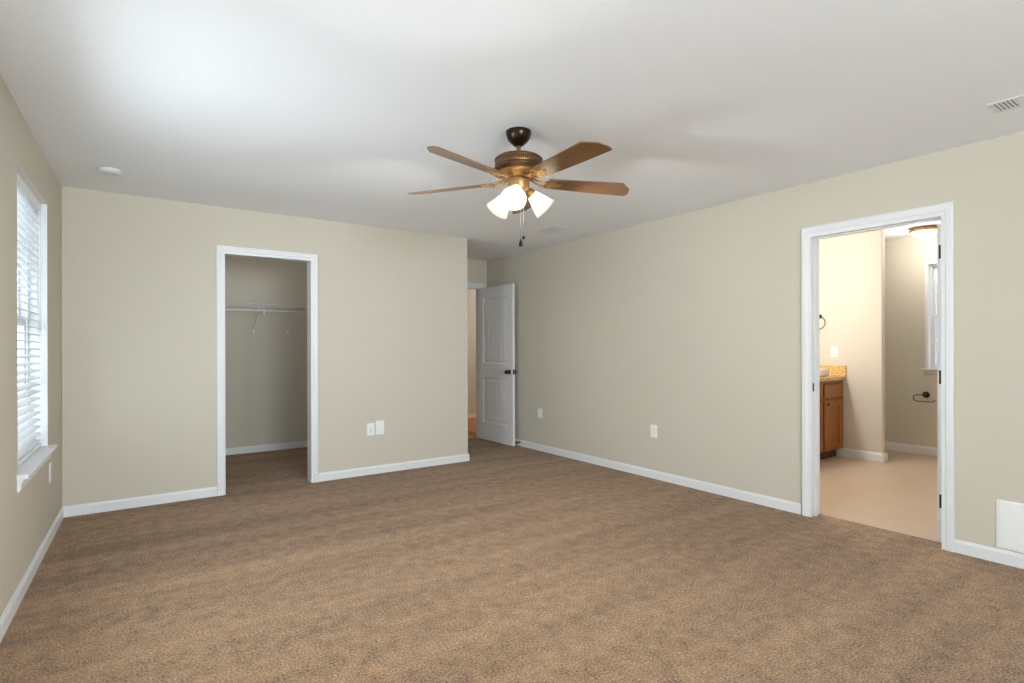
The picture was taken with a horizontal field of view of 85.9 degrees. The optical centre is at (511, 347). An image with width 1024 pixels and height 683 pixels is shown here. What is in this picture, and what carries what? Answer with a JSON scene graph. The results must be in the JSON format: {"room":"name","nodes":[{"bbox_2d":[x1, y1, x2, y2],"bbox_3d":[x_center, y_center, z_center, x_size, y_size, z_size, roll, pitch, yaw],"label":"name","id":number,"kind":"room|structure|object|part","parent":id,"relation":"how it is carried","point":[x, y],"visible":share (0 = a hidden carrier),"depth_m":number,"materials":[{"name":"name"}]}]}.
{"room":"empty bedroom","nodes":[
{"label":"empty bedroom","id":0,"kind":"room"},
{"bbox_2d":[0,74,61,616],"bbox_3d":[-1.760,0.023,1.543,0.162,2.440,10.100,0,0,-33],"label":"wall","id":1,"kind":"structure","parent":0,"point":[27,515],"depth_m":2.67,"materials":[{"name":"beige paint"}]},
{"bbox_2d":[0,507,63,642],"bbox_3d":[-1.167,1.202,0.806,0.018,0.078,7.780,0,0,-33],"label":"baseboard","id":2,"kind":"structure","parent":1,"relation":"attached to","point":[10,610],"depth_m":2.86,"materials":[{"name":"white paint"}]},
{"bbox_2d":[17,163,57,491],"bbox_3d":[-2.741,-0.104,3.073,0.204,1.621,1.023,0,0,-33],"label":"window","id":3,"kind":"structure","parent":1,"relation":"in","point":[30,466],"depth_m":3.46,"materials":[{"name":"white paint"}]},
{"bbox_3d":[-2.811,-0.508,3.023,0.026,0.742,0.890,0,0,-33],"label":"sash","id":4,"kind":"part","parent":3,"relation":"part of","materials":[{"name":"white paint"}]},
{"bbox_3d":[-2.785,0.195,3.038,0.026,0.742,0.890,0,0,-33],"label":"sash","id":5,"kind":"part","parent":3,"relation":"part of","materials":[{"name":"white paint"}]},
{"bbox_3d":[-2.795,-0.157,3.033,0.070,1.515,0.960,0,0,-33],"label":"frame","id":6,"kind":"part","parent":3,"relation":"part of","materials":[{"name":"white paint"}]},
{"bbox_2d":[17,173,40,465],"bbox_3d":[-2.734,-0.147,3.072,0.061,1.527,0.942,0,0,-33],"label":"window blind","id":7,"kind":"object","parent":3,"relation":"attached to","point":[27,203],"visible":0.57,"depth_m":3.19,"materials":[{"name":"white plastic"}]},
{"bbox_3d":[-2.739,-0.132,3.070,0.049,1.465,0.002,0,0,-33],"label":"ladder cord","id":8,"kind":"part","parent":7,"relation":"part of","materials":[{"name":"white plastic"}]},
{"bbox_3d":[-2.736,0.608,3.069,0.050,0.018,0.942,0,0,-33],"label":"rail","id":9,"kind":"part","parent":7,"relation":"part of","materials":[{"name":"white plastic"}]},
{"bbox_3d":[-2.915,-0.131,3.337,0.049,1.465,0.002,0,0,-33],"label":"ladder cord","id":10,"kind":"part","parent":7,"relation":"part of","materials":[{"name":"white fabric"}]},
{"bbox_3d":[-2.709,0.663,3.092,0.134,0.086,1.023,0,0,-33],"label":"sill","id":11,"kind":"part","parent":3,"relation":"part of","materials":[{"name":"white paint"}]},
{"bbox_2d":[49,462,51,482],"bbox_3d":[-2.992,0.806,3.566,0.009,0.125,0.080,0,0,-33],"label":"outlet plate","id":12,"kind":"object","parent":1,"relation":"attached to","point":[50,463],"visible":1,"depth_m":3.55,"materials":[{"name":"white plastic"}]},
{"bbox_2d":[61,186,467,506],"bbox_3d":[-1.935,0.024,5.097,3.462,2.440,0.115,0,0,-35],"label":"wall","id":13,"kind":"structure","parent":0,"point":[139,272],"depth_m":4.57,"materials":[{"name":"beige paint"}]},
{"bbox_2d":[63,441,469,516],"bbox_3d":[-2.448,1.206,5.836,3.477,0.078,1.944,0,0,-35],"label":"baseboard","id":14,"kind":"structure","parent":13,"relation":"attached to","point":[104,506],"depth_m":5.16,"materials":[{"name":"white paint"}]},
{"bbox_2d":[216,245,318,495],"bbox_3d":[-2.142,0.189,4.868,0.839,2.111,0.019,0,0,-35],"label":"trim","id":15,"kind":"structure","parent":13,"relation":"attached to","point":[221,250],"depth_m":4.66,"materials":[{"name":"white paint"}]},
{"bbox_2d":[367,423,373,435],"bbox_3d":[-1.386,0.799,5.403,0.076,0.120,0.016,0,0,-35],"label":"cable plate","id":16,"kind":"object","parent":13,"relation":"attached to","point":[370,426],"visible":1,"depth_m":5.40,"materials":[{"name":"white plastic"}]},
{"bbox_2d":[376,420,383,434],"bbox_3d":[-1.310,0.790,5.461,0.086,0.138,0.008,0,0,-35],"label":"outlet plate","id":17,"kind":"object","parent":13,"relation":"attached to","point":[379,424],"visible":1,"depth_m":5.46,"materials":[{"name":"white plastic"}]},
{"bbox_2d":[225,256,306,447],"bbox_3d":[-3.191,0.027,6.575,3.577,2.440,0.117,0,0,-35],"label":"wall","id":18,"kind":"structure","parent":0,"point":[266,368],"depth_m":6.65,"materials":[{"name":"beige paint"}]},
{"bbox_2d":[225,302,306,332],"bbox_3d":[-3.154,-0.342,6.306,2.771,0.327,0.367,0,0,-35],"label":"wire shelf","id":19,"kind":"object","parent":18,"relation":"attached to","point":[232,304],"visible":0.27,"depth_m":6.38,"materials":[{"name":"white"}]},
{"bbox_3d":[-3.157,-0.487,6.309,2.768,0.035,0.352,0,0,-35],"label":"shelf rail","id":20,"kind":"part","parent":19,"relation":"part of","materials":[{"name":"white metal"}]},
{"bbox_3d":[-3.055,-0.425,6.165,2.768,0.015,0.015,0,0,-35],"label":"hanging rod","id":21,"kind":"part","parent":19,"relation":"part of","materials":[{"name":"white metal"}]},
{"bbox_2d":[467,289,475,413],"bbox_3d":[-0.703,0.020,9.832,4.200,2.440,0.130,0,0,-35],"label":"wall","id":22,"kind":"structure","parent":0,"point":[471,293],"depth_m":9.74,"materials":[{"name":"paint"}]},
{"bbox_2d":[468,413,475,417],"bbox_3d":[-0.675,1.201,9.762,4.040,0.078,0.013,0,0,-35],"label":"baseboard","id":23,"kind":"structure","parent":22,"relation":"attached to","point":[473,415],"depth_m":9.74,"materials":[{"name":"white paint"}]},
{"bbox_2d":[467,259,486,287],"bbox_3d":[-0.743,0.020,7.383,1.124,2.440,0.115,0,0,-35],"label":"wall","id":24,"kind":"structure","parent":0,"point":[476,269],"depth_m":7.50,"materials":[{"name":"beige paint"}]},
{"bbox_2d":[467,287,479,437],"bbox_3d":[-0.782,0.203,7.354,0.820,2.075,0.119,0,0,-35],"label":"trim","id":25,"kind":"structure","parent":24,"relation":"attached to","point":[476,289],"depth_m":7.60,"materials":[{"name":"white paint"}]},
{"bbox_2d":[467,282,485,288],"bbox_3d":[-0.738,0.180,7.303,0.926,2.121,0.019,0,0,-35],"label":"trim","id":26,"kind":"structure","parent":24,"relation":"attached to","point":[469,285],"depth_m":7.47,"materials":[{"name":"white paint"}]},
{"bbox_2d":[478,284,516,445],"bbox_3d":[-0.210,0.212,7.190,0.167,2.030,0.803,0,0,-36],"label":"door","id":27,"kind":"structure","parent":24,"relation":"in","point":[496,304],"depth_m":7.12,"materials":[{"name":"white paint"}]},
{"bbox_3d":[-0.211,-0.228,7.189,0.035,0.870,0.555,0,0,-36],"label":"panel","id":28,"kind":"part","parent":27,"relation":"part of","materials":[{"name":"white paint"}]},
{"bbox_3d":[-0.208,0.692,7.189,0.035,0.600,0.555,0,0,-36],"label":"panel","id":29,"kind":"part","parent":27,"relation":"part of","materials":[{"name":"white paint"}]},
{"bbox_2d":[0,0,1023,260],"bbox_3d":[1.187,-1.265,4.423,8.950,0.120,11.350,0,0,-35],"label":"ceiling","id":30,"kind":"structure","parent":0,"point":[329,110],"depth_m":2.62,"materials":[{"name":"paint"}]},
{"bbox_2d":[98,167,121,175],"bbox_3d":[-2.698,-1.180,3.692,0.132,0.029,0.132,0,0,-35],"label":"smoke detector","id":31,"kind":"object","parent":30,"relation":"attached to","point":[105,170],"visible":1,"depth_m":3.66,"materials":[{"name":"white plastic"}]},
{"bbox_2d":[407,127,628,246],"bbox_3d":[0.035,-0.878,3.114,1.307,0.647,1.255,0,0,0],"label":"ceiling fan","id":32,"kind":"object","parent":30,"relation":"hanging from","point":[518,167],"visible":1,"depth_m":2.98,"materials":[{"name":"brown metal"}]},
{"bbox_3d":[-0.360,-0.924,3.206,0.519,0.006,0.136,0,12,21],"label":"blade","id":33,"kind":"part","parent":32,"relation":"part of","materials":[{"name":"brown wood"}]},
{"bbox_3d":[-0.230,-0.924,2.724,0.136,0.006,0.519,16,10,38],"label":"blade","id":34,"kind":"part","parent":32,"relation":"part of","materials":[{"name":"brown wood"}]},
{"bbox_3d":[-0.069,-0.808,3.148,0.148,0.152,0.142,0,0,0],"label":"lamp shade","id":35,"kind":"part","parent":32,"relation":"part of","materials":[{"name":"white glass"}]},
{"bbox_3d":[0.009,-0.808,2.926,0.137,0.152,0.154,0,0,0],"label":"lamp shade","id":36,"kind":"part","parent":32,"relation":"part of","materials":[{"name":"white glass"}]},
{"bbox_3d":[0.016,-0.832,2.949,0.048,0.068,0.072,0,0,0],"label":"bulb","id":37,"kind":"part","parent":32,"relation":"part of","materials":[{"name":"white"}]},
{"bbox_3d":[0.047,-0.732,3.015,0.002,0.270,0.003,0,0,0],"label":"pull chain","id":38,"kind":"part","parent":32,"relation":"part of","materials":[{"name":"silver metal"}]},
{"bbox_3d":[0.058,-0.925,3.479,0.136,0.006,0.519,-13,-1,3],"label":"blade","id":39,"kind":"part","parent":32,"relation":"part of","materials":[{"name":"wood"}]},
{"bbox_3d":[0.063,-0.741,3.015,0.002,0.252,0.003,0,0,0],"label":"pull chain","id":40,"kind":"part","parent":32,"relation":"part of","materials":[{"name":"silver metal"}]},
{"bbox_3d":[0.161,-0.809,3.110,0.154,0.152,0.133,0,0,0],"label":"lamp shade","id":41,"kind":"part","parent":32,"relation":"part of","materials":[{"name":"white glass"}]},
{"bbox_3d":[0.269,-0.925,2.699,0.136,0.006,0.519,15,-8,-32],"label":"blade","id":42,"kind":"part","parent":32,"relation":"part of","materials":[{"name":"brown wood"}]},
{"bbox_3d":[0.447,-0.926,3.165,0.519,0.006,0.136,0,-13,-15],"label":"blade","id":43,"kind":"part","parent":32,"relation":"part of","materials":[{"name":"brown wood"}]},
{"bbox_2d":[536,227,567,233],"bbox_3d":[0.406,-1.201,5.616,0.210,0.004,0.260,0,0,-35],"label":"ceiling vent","id":44,"kind":"object","parent":30,"relation":"in","point":[550,230],"visible":1,"depth_m":5.61,"materials":[{"name":"white metal"}]},
{"bbox_2d":[987,94,1023,112],"bbox_3d":[2.518,-1.206,2.645,0.160,0.004,0.330,0,0,-35],"label":"ceiling vent","id":45,"kind":"object","parent":30,"relation":"in","point":[1018,101],"visible":1,"depth_m":2.72,"materials":[{"name":"white metal"}]},
{"bbox_2d":[0,418,1023,682],"bbox_3d":[1.194,1.300,4.423,8.950,0.130,11.350,0,0,-35],"label":"floor","id":46,"kind":"structure","parent":0,"point":[506,563],"depth_m":2.87,"materials":[{"name":"beige carpet"}]},
{"bbox_2d":[820,380,842,459],"bbox_3d":[2.912,0.804,5.990,1.766,0.877,0.624,0,0,-35],"label":"vanity cabinet","id":47,"kind":"object","parent":46,"relation":"on","point":[831,392],"visible":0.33,"depth_m":6.11,"materials":[{"name":"brown wood"}]},
{"bbox_3d":[3.210,0.476,5.869,0.397,0.148,0.018,0,0,-35],"label":"drawer","id":48,"kind":"part","parent":47,"relation":"part of","materials":[{"name":"brown wood"}]},
{"bbox_3d":[3.211,0.855,5.869,0.397,0.540,0.018,0,0,-35],"label":"door","id":49,"kind":"part","parent":47,"relation":"part of","materials":[{"name":"brown wood"}]},
{"bbox_2d":[819,365,845,381],"bbox_3d":[2.898,0.285,5.993,1.789,0.159,0.614,0,0,-35],"label":"countertop","id":50,"kind":"structure","parent":47,"relation":"on","point":[836,373],"depth_m":6.28,"materials":[{"name":"beige stone"}]},
{"bbox_2d":[819,369,829,376],"bbox_3d":[3.265,0.279,6.201,0.524,0.082,0.410,0,0,-35],"label":"sink basin","id":51,"kind":"object","parent":50,"relation":"in","point":[823,372],"visible":0.21,"depth_m":6.09,"materials":[{"name":"white ceramic"}]},
{"bbox_3d":[3.567,0.475,6.121,0.402,0.148,0.018,0,0,-35],"label":"drawer","id":52,"kind":"part","parent":47,"relation":"part of","materials":[{"name":"brown wood"}]},
{"bbox_3d":[3.568,0.854,6.121,0.402,0.540,0.018,0,0,-35],"label":"door","id":53,"kind":"part","parent":47,"relation":"part of","materials":[{"name":"brown wood"}]},
{"bbox_2d":[487,131,1023,553],"bbox_3d":[2.300,-0.038,3.952,0.115,2.540,9.000,0,0,-35],"label":"wall","id":54,"kind":"structure","parent":0,"point":[687,325],"depth_m":4.48,"materials":[{"name":"beige paint"}]},
{"bbox_2d":[538,408,541,417],"bbox_3d":[0.337,0.787,6.626,0.008,0.118,0.090,0,0,-35],"label":"outlet plate","id":55,"kind":"object","parent":54,"relation":"attached to","point":[539,409],"visible":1,"depth_m":6.63,"materials":[{"name":"white plastic"}]},
{"bbox_2d":[651,425,656,437],"bbox_3d":[1.342,0.788,5.203,0.009,0.118,0.080,0,0,-35],"label":"outlet plate","id":56,"kind":"object","parent":54,"relation":"attached to","point":[653,427],"visible":1,"depth_m":5.20,"materials":[{"name":"white plastic"}]},
{"bbox_2d":[515,439,1023,568],"bbox_3d":[2.251,1.193,3.915,0.013,0.078,9.000,0,0,-35],"label":"baseboard","id":57,"kind":"structure","parent":54,"relation":"attached to","point":[988,553],"depth_m":4.54,"materials":[{"name":"white paint"}]},
{"bbox_2d":[801,201,954,551],"bbox_3d":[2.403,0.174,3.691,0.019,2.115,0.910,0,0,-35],"label":"trim","id":58,"kind":"structure","parent":54,"relation":"attached to","point":[945,211],"depth_m":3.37,"materials":[{"name":"white paint"}]},
{"bbox_2d":[937,224,941,541],"bbox_3d":[3.020,0.221,3.698,0.775,2.010,0.167,0,0,-35],"label":"door","id":59,"kind":"structure","parent":54,"relation":"in","point":[938,225],"depth_m":3.49,"materials":[{"name":"white paint"}]},
{"bbox_2d":[996,499,1023,552],"bbox_3d":[2.865,1.006,3.049,0.009,0.276,0.280,0,0,-35],"label":"access panel","id":60,"kind":"object","parent":54,"relation":"attached to","point":[1009,514],"visible":1,"depth_m":3.11,"materials":[{"name":"white plastic"}]},
{"bbox_2d":[819,229,884,452],"bbox_3d":[3.765,-0.035,6.385,0.080,2.553,0.977,0,0,-35],"label":"wall","id":61,"kind":"structure","parent":0,"point":[852,266],"depth_m":6.17,"materials":[{"name":"paint"}]},
{"bbox_2d":[831,346,837,356],"bbox_3d":[3.726,0.043,6.362,0.010,0.122,0.080,0,0,-35],"label":"outlet plate","id":62,"kind":"object","parent":61,"relation":"attached to","point":[834,349],"visible":1,"depth_m":6.36,"materials":[{"name":"white plastic"}]},
{"bbox_2d":[836,442,937,462],"bbox_3d":[4.682,1.189,5.755,0.875,0.098,3.060,0,0,-35],"label":"baseboard","id":63,"kind":"structure","parent":61,"relation":"attached to","point":[915,449],"depth_m":6.29,"materials":[{"name":"white paint"}]},
{"bbox_2d":[885,234,937,447],"bbox_3d":[5.035,-0.039,6.130,0.140,2.553,3.600,0,0,-35],"label":"wall","id":64,"kind":"structure","parent":0,"point":[907,420],"depth_m":6.51,"materials":[{"name":"paint"}]},
{"bbox_2d":[913,392,935,401],"bbox_3d":[4.762,0.562,6.346,0.060,0.118,0.224,0,0,-35],"label":"toilet paper holder","id":65,"kind":"object","parent":64,"relation":"attached to","point":[924,394],"visible":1,"depth_m":6.34,"materials":[{"name":"black metal"}]},
{"bbox_2d":[921,261,936,373],"bbox_3d":[5.080,-0.346,6.015,0.191,1.294,0.960,0,0,-35],"label":"window","id":66,"kind":"structure","parent":64,"relation":"attached to","point":[930,267],"depth_m":6.36,"materials":[{"name":"white paint"}]},
{"bbox_3d":[5.026,0.268,5.976,0.055,0.066,0.960,0,0,-35],"label":"sill","id":67,"kind":"part","parent":66,"relation":"part of","materials":[{"name":"white paint"}]},
{"bbox_3d":[5.128,-0.365,6.049,0.060,1.200,0.860,0,0,-35],"label":"frame","id":68,"kind":"part","parent":66,"relation":"part of","materials":[{"name":"white paint"}]},
{"bbox_3d":[5.125,-0.085,6.046,0.026,0.602,0.824,0,0,-35],"label":"sash","id":69,"kind":"part","parent":66,"relation":"part of","materials":[{"name":"white paint"}]},
{"bbox_3d":[5.146,-0.647,6.063,0.026,0.602,0.824,0,0,-35],"label":"sash","id":70,"kind":"part","parent":66,"relation":"part of","materials":[{"name":"white paint"}]},
{"bbox_2d":[885,220,940,239],"bbox_3d":[3.801,-1.372,5.199,3.784,0.120,3.700,0,0,-35],"label":"ceiling","id":71,"kind":"structure","parent":0,"point":[903,231],"depth_m":6.15,"materials":[{"name":"paint"}]},
{"bbox_2d":[909,225,936,237],"bbox_3d":[4.500,-1.258,5.999,0.280,0.111,0.280,0,0,-35],"label":"ceiling light","id":72,"kind":"object","parent":71,"relation":"attached to","point":[925,231],"visible":0.91,"depth_m":5.92,"materials":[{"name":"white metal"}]},
{"label":"outside","id":73,"kind":"structure","parent":0,"visible":0},
{"label":"patio","id":74,"kind":"object","parent":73,"visible":0},
{"bbox_2d":[936,318,936,364],"bbox_3d":[9.247,0.113,10.281,0.150,2.900,9.120,0,0,-35],"label":"fence","id":75,"kind":"object","parent":74,"relation":"on","point":[936,318],"visible":0.02,"depth_m":11.11,"materials":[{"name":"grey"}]}
]}

